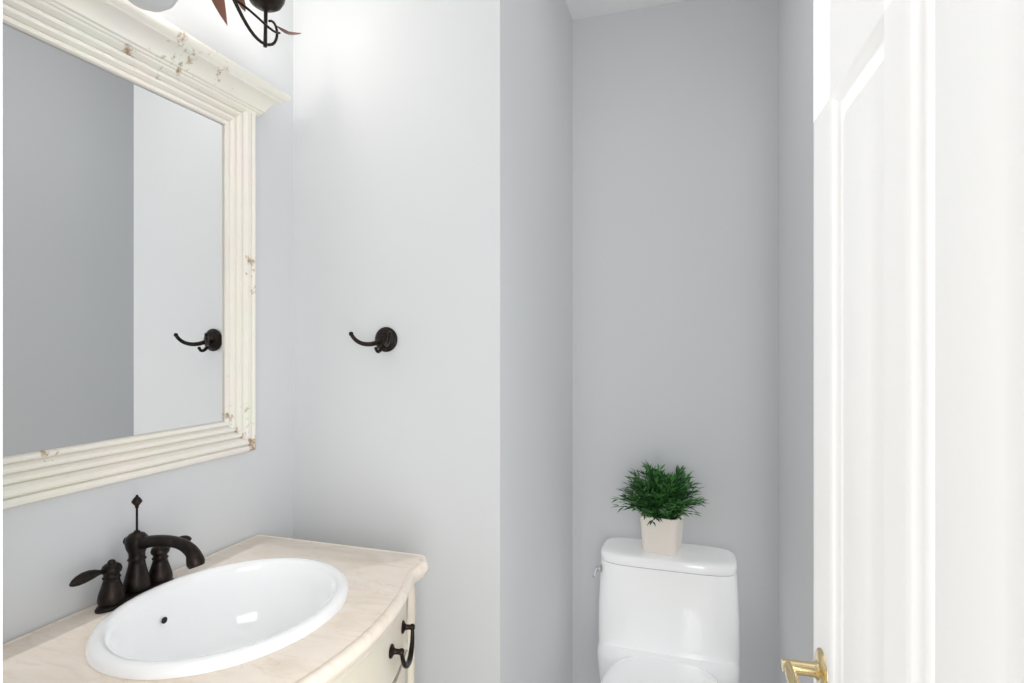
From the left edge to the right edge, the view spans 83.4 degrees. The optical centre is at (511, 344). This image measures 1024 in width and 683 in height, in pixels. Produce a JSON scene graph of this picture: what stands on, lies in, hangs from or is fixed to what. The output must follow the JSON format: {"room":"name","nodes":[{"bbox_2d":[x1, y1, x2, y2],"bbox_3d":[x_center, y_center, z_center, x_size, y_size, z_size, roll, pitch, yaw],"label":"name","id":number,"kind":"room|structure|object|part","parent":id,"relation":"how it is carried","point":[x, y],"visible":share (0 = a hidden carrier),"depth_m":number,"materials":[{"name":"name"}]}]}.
{"room":"bathroom","nodes":[
{"label":"bathroom","id":0,"kind":"room"},
{"bbox_2d":[3,0,292,643],"bbox_3d":[-0.847,0.094,1.087,0.100,2.740,1.165,0,0,18],"label":"wall","id":1,"kind":"structure","parent":0,"point":[53,548],"depth_m":1.39,"materials":[{"name":"grey paint"}]},
{"bbox_2d":[3,0,290,509],"bbox_3d":[-0.739,-0.189,1.118,0.084,0.916,0.812,0,0,18],"label":"mirror","id":2,"kind":"object","parent":1,"relation":"attached to","point":[129,240],"visible":1,"depth_m":1.13,"materials":[{"name":"grey mirror"}]},
{"bbox_3d":[-0.739,-0.613,1.118,0.084,0.069,0.812,0,0,18],"label":"cornice","id":3,"kind":"part","parent":2,"relation":"part of","materials":[{"name":"beige wood"}]},
{"bbox_2d":[128,0,177,11],"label":"sconce","id":4,"kind":"object","parent":1,"relation":"attached to","point":[148,5],"depth_m":1.06,"materials":[{"name":"white glass"}]},
{"bbox_2d":[212,0,226,24],"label":"sconce","id":5,"kind":"object","parent":1,"relation":"attached to","point":[219,5],"depth_m":1.22,"materials":[{"name":"glass"}]},
{"bbox_2d":[232,0,300,47],"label":"sconce","id":6,"kind":"object","parent":1,"relation":"attached to","point":[266,7],"depth_m":1.34,"materials":[{"name":"brown metal"}]},
{"bbox_2d":[293,0,572,682],"bbox_3d":[-0.222,0.094,2.007,0.720,2.740,0.971,0,0,18],"label":"wall","id":7,"kind":"structure","parent":0,"point":[433,184],"depth_m":1.54,"materials":[{"name":"grey paint"}]},
{"bbox_2d":[349,327,397,352],"bbox_3d":[-0.348,-0.012,1.491,0.124,0.070,0.086,0,0,18],"label":"robe hook","id":8,"kind":"object","parent":7,"relation":"attached to","point":[386,339],"visible":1,"depth_m":1.51,"materials":[{"name":"brown metal"}]},
{"bbox_2d":[565,0,683,19],"bbox_3d":[-0.245,-1.316,0.514,4.800,0.080,3.826,0,0,18],"label":"ceiling","id":9,"kind":"structure","parent":0,"point":[580,9],"depth_m":2.16,"materials":[{"name":"white paint"}]},
{"bbox_2d":[573,0,777,682],"bbox_3d":[0.654,0.094,2.181,0.840,2.740,0.100,0,0,18],"label":"wall","id":10,"kind":"structure","parent":0,"point":[675,234],"depth_m":2.14,"materials":[{"name":"grey paint"}]},
{"bbox_2d":[778,0,813,682],"bbox_3d":[0.676,0.094,1.050,0.100,2.740,2.036,0,0,18],"label":"wall","id":11,"kind":"structure","parent":0,"point":[795,354],"depth_m":1.68,"materials":[{"name":"grey paint"}]},
{"bbox_2d":[781,0,1023,682],"bbox_3d":[0.399,0.439,0.599,0.109,2.030,0.762,0,0,16],"label":"door","id":12,"kind":"structure","parent":11,"relation":"in","point":[918,113],"depth_m":0.57,"materials":[{"name":"white wood"}]},
{"bbox_3d":[0.450,0.514,0.873,0.058,0.067,0.149,0,0,16],"label":"handle","id":13,"kind":"part","parent":12,"relation":"part of","materials":[{"name":"gold metal"}]},
{"bbox_3d":[-0.245,1.504,0.514,4.800,0.080,3.826,0,0,18],"label":"floor","id":14,"kind":"structure","parent":0,"visible":0},
{"bbox_2d":[3,495,428,682],"bbox_3d":[-0.510,0.878,1.044,0.562,1.172,0.760,0,0,18],"label":"bathroom vanity","id":15,"kind":"object","parent":14,"relation":"on","point":[258,608],"visible":1,"depth_m":1.09,"materials":[{"name":"beige stone"}]},
{"bbox_2d":[68,495,205,614],"bbox_3d":[-0.667,0.391,1.098,0.192,0.197,0.252,0,0,18],"label":"faucet","id":16,"kind":"object","parent":15,"relation":"on","point":[141,591],"depth_m":1.10,"materials":[{"name":"brown metal"}]},
{"bbox_2d":[85,557,349,682],"bbox_3d":[-0.517,0.564,1.062,0.396,0.183,0.456,0,0,18],"label":"sink","id":17,"kind":"object","parent":15,"relation":"in","point":[229,619],"depth_m":1.13,"materials":[{"name":"white ceramic"}]},
{"bbox_3d":[-0.299,0.600,0.975,0.072,0.128,0.614,0,0,18],"label":"drawer","id":18,"kind":"part","parent":15,"relation":"part of","materials":[{"name":"beige wood"}]},
{"bbox_3d":[-0.251,0.996,1.123,0.072,0.636,0.304,0,0,18],"label":"door","id":19,"kind":"part","parent":15,"relation":"part of","materials":[{"name":"beige wood"}]},
{"bbox_3d":[-0.222,0.616,1.161,0.056,0.065,0.118,0,0,18],"label":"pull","id":20,"kind":"part","parent":15,"relation":"part of","materials":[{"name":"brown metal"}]},
{"bbox_2d":[593,537,739,682],"bbox_3d":[0.473,1.097,1.815,0.484,0.735,0.696,0,0,18],"label":"toilet","id":21,"kind":"object","parent":14,"relation":"on","point":[668,619],"visible":0.98,"depth_m":1.94,"materials":[{"name":"white ceramic"}]},
{"bbox_3d":[0.300,0.799,2.032,0.020,0.025,0.075,0,0,18],"label":"lever","id":22,"kind":"part","parent":21,"relation":"part of","materials":[{"name":"silver metal"}]},
{"bbox_2d":[611,461,708,555],"bbox_3d":[0.515,0.568,2.017,0.344,0.320,0.285,0,0,18],"label":"plant","id":23,"kind":"object","parent":21,"relation":"on","point":[658,505],"visible":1,"depth_m":2.00,"materials":[{"name":"green plant"}]},
{"bbox_3d":[0.445,1.073,1.714,0.376,0.046,0.487,0,0,18],"label":"seat","id":24,"kind":"part","parent":21,"relation":"part of","materials":[{"name":"white ceramic"}]},
{"bbox_3d":[0.553,0.748,2.046,0.459,0.038,0.206,0,0,18],"label":"lid","id":25,"kind":"part","parent":21,"relation":"part of","materials":[{"name":"white ceramic"}]},
{"bbox_3d":[-1.459,0.094,0.732,2.156,2.740,0.110,0,0,18],"label":"wall","id":26,"kind":"structure","parent":0,"visible":0},
{"bbox_2d":[0,0,2,682],"bbox_3d":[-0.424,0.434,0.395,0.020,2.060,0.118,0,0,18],"label":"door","id":27,"kind":"structure","parent":26,"relation":"in","point":[1,341],"depth_m":0.45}
]}

